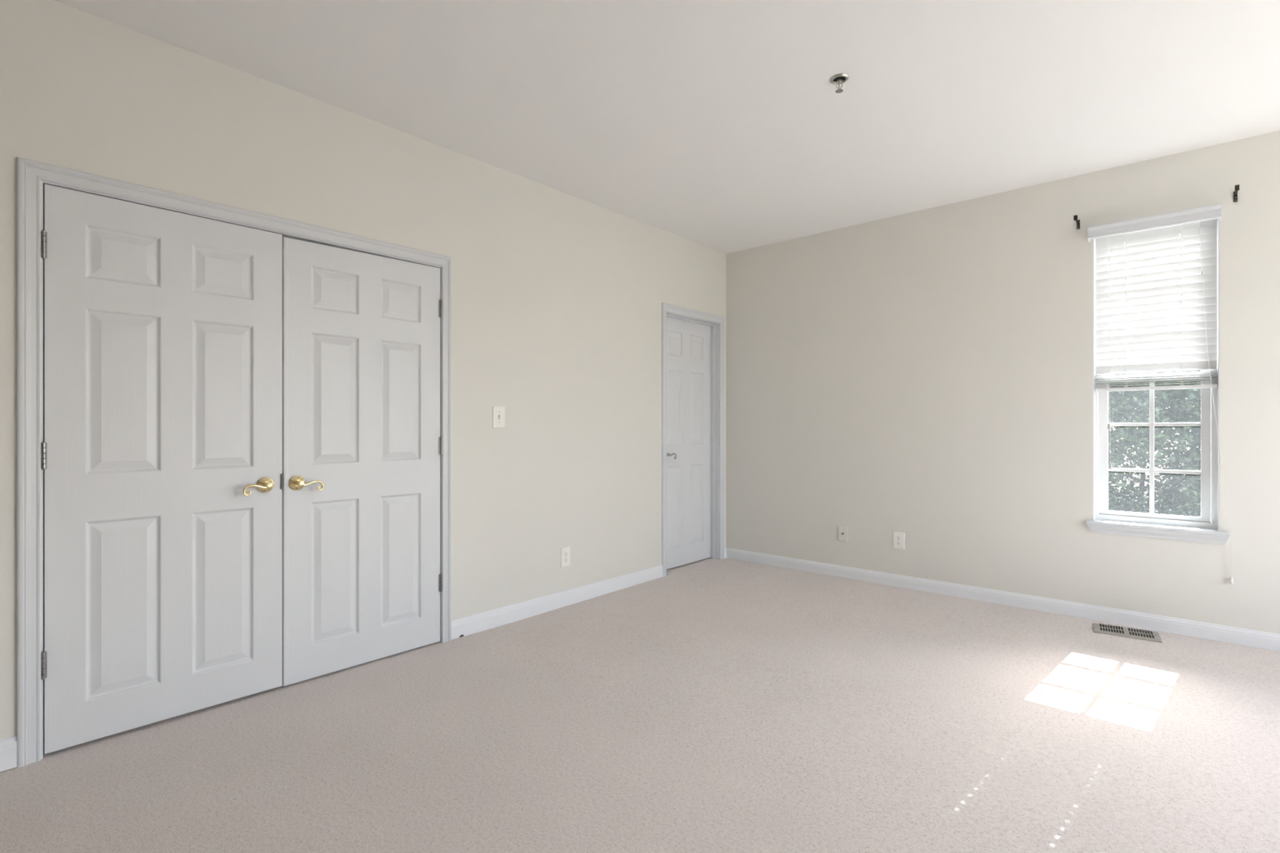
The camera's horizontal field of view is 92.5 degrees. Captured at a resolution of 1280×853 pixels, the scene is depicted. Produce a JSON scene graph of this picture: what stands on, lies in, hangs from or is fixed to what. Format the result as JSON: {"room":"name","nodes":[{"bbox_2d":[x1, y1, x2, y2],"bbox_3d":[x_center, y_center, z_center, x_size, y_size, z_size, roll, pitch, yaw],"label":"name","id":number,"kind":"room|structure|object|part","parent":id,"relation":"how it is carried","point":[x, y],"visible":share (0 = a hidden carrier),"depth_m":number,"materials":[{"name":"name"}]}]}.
{"room":"empty bedroom","nodes":[
{"label":"empty bedroom","id":0,"kind":"room"},
{"bbox_2d":[0,0,725,739],"bbox_3d":[-1.266,-0.172,3.166,0.115,2.674,5.950,0,0,42],"label":"wall","id":1,"kind":"structure","parent":0,"point":[557,296],"depth_m":3.44,"materials":[{"name":"white paint"}]},
{"bbox_2d":[40,184,282,754],"bbox_3d":[-1.836,0.149,2.423,0.092,2.003,0.773,0,0,42],"label":"door","id":2,"kind":"structure","parent":1,"relation":"in","point":[162,445],"depth_m":2.39,"materials":[{"name":"white paint"}]},
{"bbox_3d":[-1.635,0.267,2.614,0.045,0.053,0.113,0,0,42],"label":"lever","id":3,"kind":"part","parent":2,"relation":"part of","materials":[{"name":"gold metal"}]},
{"bbox_3d":[-1.627,0.254,2.664,0.014,0.068,0.068,0,0,42],"label":"handle","id":4,"kind":"part","parent":2,"relation":"part of","materials":[{"name":"gold metal"}]},
{"bbox_2d":[16,156,451,768],"bbox_3d":[-1.621,0.122,2.753,0.132,2.086,1.660,0,0,42],"label":"trim","id":5,"kind":"structure","parent":1,"relation":"attached to","point":[32,175],"depth_m":2.13,"materials":[{"name":"white paint"}]},
{"bbox_2d":[280,236,442,686],"bbox_3d":[-1.321,0.151,3.004,0.092,2.007,0.792,0,0,42],"label":"door","id":6,"kind":"structure","parent":1,"relation":"in","point":[362,442],"depth_m":2.97,"materials":[{"name":"white paint"}]},
{"bbox_3d":[-1.586,0.244,2.717,0.010,0.068,0.011,0,0,42],"label":"strike plate","id":7,"kind":"part","parent":6,"relation":"part of","materials":[{"name":"grey metal"}]},
{"bbox_3d":[-1.543,0.254,2.759,0.014,0.068,0.068,0,0,42],"label":"handle","id":8,"kind":"part","parent":6,"relation":"part of","materials":[{"name":"gold metal"}]},
{"bbox_3d":[-1.494,0.267,2.773,0.045,0.053,0.113,0,0,42],"label":"lever","id":9,"kind":"part","parent":6,"relation":"part of","materials":[{"name":"gold metal"}]},
{"bbox_2d":[0,547,726,772],"bbox_3d":[-1.152,1.111,3.199,0.013,0.103,5.750,0,0,42],"label":"baseboard","id":10,"kind":"structure","parent":1,"relation":"attached to","point":[482,621],"depth_m":3.73,"materials":[{"name":"white paint"}]},
{"bbox_2d":[492,406,504,427],"bbox_3d":[-0.819,-0.055,3.571,0.016,0.123,0.083,0,0,42],"label":"light switch","id":11,"kind":"object","parent":1,"relation":"attached to","point":[498,412],"visible":1,"depth_m":3.57,"materials":[{"name":"white plastic"}]},
{"bbox_2d":[560,546,569,567],"bbox_3d":[-0.480,0.843,3.959,0.008,0.124,0.078,0,0,42],"label":"electrical outlet","id":12,"kind":"object","parent":1,"relation":"attached to","point":[565,552],"visible":1,"depth_m":3.95,"materials":[{"name":"white plastic"}]},
{"bbox_2d":[666,316,711,568],"bbox_3d":[0.390,0.130,5.050,0.092,2.011,0.712,0,0,42],"label":"door","id":13,"kind":"structure","parent":1,"relation":"in","point":[688,343],"depth_m":5.08,"materials":[{"name":"white paint"}]},
{"bbox_3d":[0.243,0.234,4.849,0.045,0.053,0.113,0,0,42],"label":"lever","id":14,"kind":"part","parent":13,"relation":"part of","materials":[{"name":"silver metal"}]},
{"bbox_2d":[661,302,724,577],"bbox_3d":[0.407,0.109,5.040,0.132,2.112,0.840,0,0,42],"label":"trim","id":15,"kind":"structure","parent":1,"relation":"attached to","point":[717,323],"depth_m":5.27,"materials":[{"name":"white paint"}]},
{"bbox_2d":[0,557,1279,852],"bbox_3d":[0.620,1.254,1.627,7.150,0.221,6.150,0,0,42],"label":"floor","id":16,"kind":"structure","parent":0,"point":[707,705],"depth_m":2.23,"materials":[{"name":"beige carpet"}]},
{"bbox_2d":[1093,622,1162,642],"bbox_3d":[2.697,1.136,3.402,0.292,0.016,0.186,0,0,35],"label":"floor vent","id":17,"kind":"object","parent":16,"relation":"in","point":[1142,634],"visible":1,"depth_m":3.38,"materials":[{"name":"beige metal"}]},
{"bbox_2d":[54,0,1279,253],"bbox_3d":[0.620,-1.609,1.627,7.150,0.200,6.150,0,0,42],"label":"ceiling","id":18,"kind":"structure","parent":0,"point":[722,126],"depth_m":2.68,"materials":[{"name":"white paint"}]},
{"bbox_2d":[830,73,848,93],"bbox_3d":[0.865,-1.481,2.657,0.078,0.056,0.078,0,0,42],"label":"sprinkler","id":19,"kind":"object","parent":18,"relation":"attached to","point":[837,79],"visible":1,"depth_m":2.65,"materials":[{"name":"silver metal"}]},
{"bbox_3d":[0.865,-1.480,2.657,0.025,0.055,0.024,0,0,42],"label":"frame","id":20,"kind":"part","parent":19,"relation":"part of","materials":[{"name":"silver metal"}]},
{"bbox_2d":[725,130,1279,634],"bbox_3d":[2.594,-0.172,3.852,7.150,2.674,0.200,0,0,42],"label":"wall","id":21,"kind":"structure","parent":0,"point":[926,375],"depth_m":4.02,"materials":[{"name":"white paint"}]},
{"bbox_2d":[838,525,848,541],"bbox_3d":[1.538,0.811,4.644,0.073,0.113,0.016,0,0,42],"label":"cable wall plate","id":22,"kind":"object","parent":21,"relation":"attached to","point":[842,531],"visible":1,"depth_m":4.64,"materials":[{"name":"white plastic"}]},
{"bbox_2d":[893,531,904,549],"bbox_3d":[1.848,0.815,4.375,0.080,0.117,0.008,0,0,42],"label":"electrical outlet","id":23,"kind":"object","parent":21,"relation":"attached to","point":[898,537],"visible":1,"depth_m":4.37,"materials":[{"name":"white plastic"}]},
{"bbox_2d":[726,547,1279,651],"bbox_3d":[2.898,1.111,3.441,5.750,0.103,0.013,0,0,42],"label":"baseboard","id":24,"kind":"structure","parent":21,"relation":"attached to","point":[1255,638],"depth_m":3.81,"materials":[{"name":"white paint"}]},
{"bbox_2d":[1073,214,1079,229],"bbox_3d":[2.588,-1.213,3.630,0.017,0.056,0.140,0,0,42],"label":"curtain rod bracket","id":25,"kind":"object","parent":21,"relation":"attached to","point":[1075,217],"visible":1,"depth_m":3.65,"materials":[{"name":"brown metal"}]},
{"bbox_3d":[2.587,-1.222,3.628,0.017,0.035,0.135,0,0,42],"label":"hook arm","id":26,"kind":"part","parent":25,"relation":"part of","materials":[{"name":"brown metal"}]},
{"bbox_3d":[2.633,-1.213,3.680,0.015,0.056,0.005,0,0,42],"label":"wall plate","id":27,"kind":"part","parent":25,"relation":"part of","materials":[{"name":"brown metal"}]},
{"bbox_2d":[1085,218,1231,544],"bbox_3d":[2.951,-0.272,3.515,0.620,1.797,0.232,0,0,42],"label":"window","id":28,"kind":"structure","parent":21,"relation":"in","point":[1205,528],"depth_m":3.48,"materials":[{"name":"white plastic"}]},
{"bbox_3d":[2.966,0.111,3.551,0.499,0.832,0.044,0,0,42],"label":"sash","id":29,"kind":"part","parent":28,"relation":"part of","materials":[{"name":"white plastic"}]},
{"bbox_3d":[2.915,0.569,3.474,0.620,0.020,0.122,0,0,42],"label":"sill","id":30,"kind":"part","parent":28,"relation":"part of","materials":[{"name":"white paint"}]},
{"bbox_2d":[1087,203,1233,584],"bbox_3d":[2.908,-0.170,3.447,0.620,2.004,0.155,0,0,42],"label":"window blind","id":31,"kind":"object","parent":28,"relation":"attached to","point":[1138,277],"visible":1,"depth_m":3.47,"materials":[{"name":"white plastic"}]},
{"bbox_3d":[2.751,-0.581,3.597,0.003,1.129,0.006,0,0,-34],"label":"tilt cord","id":32,"kind":"part","parent":31,"relation":"part of","materials":[{"name":"white fabric"}]},
{"bbox_3d":[2.755,-0.465,3.594,0.003,1.360,0.006,0,0,-34],"label":"tilt cord","id":33,"kind":"part","parent":31,"relation":"part of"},
{"bbox_3d":[2.834,-0.682,3.570,0.021,0.925,0.068,0,0,42],"label":"ladder cord","id":34,"kind":"part","parent":31,"relation":"part of","materials":[{"name":"white fabric"}]},
{"bbox_3d":[2.926,-0.217,3.494,0.529,0.017,0.052,0,0,42],"label":"rail","id":35,"kind":"part","parent":31,"relation":"part of","materials":[{"name":"white plastic"}]},
{"bbox_3d":[3.015,-0.682,3.410,0.021,0.925,0.068,0,0,42],"label":"ladder cord","id":36,"kind":"part","parent":31,"relation":"part of","materials":[{"name":"white fabric"}]},
{"bbox_3d":[3.071,-0.176,3.272,0.030,1.938,0.137,0,0,-40],"label":"lift cord","id":37,"kind":"part","parent":31,"relation":"part of","materials":[{"name":"white fabric"}]},
{"bbox_2d":[1233,184,1239,202],"bbox_3d":[3.095,-1.213,3.181,0.017,0.056,0.140,0,0,42],"label":"curtain rod bracket","id":38,"kind":"object","parent":21,"relation":"attached to","point":[1237,187],"visible":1,"depth_m":3.20,"materials":[{"name":"brown metal"}]},
{"bbox_3d":[3.139,-1.213,3.231,0.015,0.056,0.005,0,0,42],"label":"wall plate","id":39,"kind":"part","parent":38,"relation":"part of","materials":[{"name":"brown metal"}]},
{"bbox_3d":[3.093,-1.222,3.179,0.017,0.035,0.135,0,0,42],"label":"hook arm","id":40,"kind":"part","parent":38,"relation":"part of","materials":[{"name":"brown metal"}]},
{"label":"outside","id":41,"kind":"structure","parent":0,"visible":0},
{"bbox_3d":[2.622,4.265,3.695,85.000,0.200,90.000,0,0,42],"label":"lawn","id":42,"kind":"structure","parent":41,"visible":0},
{"bbox_2d":[1109,435,1161,497],"bbox_3d":[6.983,1.271,11.335,3.548,5.841,3.818,0,0,-12],"label":"leafy tree","id":43,"kind":"object","parent":42,"relation":"on","point":[1127,435],"visible":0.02,"depth_m":10.40,"materials":[{"name":"green plant"}]},
{"bbox_2d":[1108,342,1200,516],"bbox_3d":[5.681,1.423,6.922,3.880,5.529,2.985,0,0,32],"label":"leafy tree","id":44,"kind":"object","parent":42,"relation":"on","point":[1125,406],"visible":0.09,"depth_m":6.30,"materials":[{"name":"green plant"}]}
]}

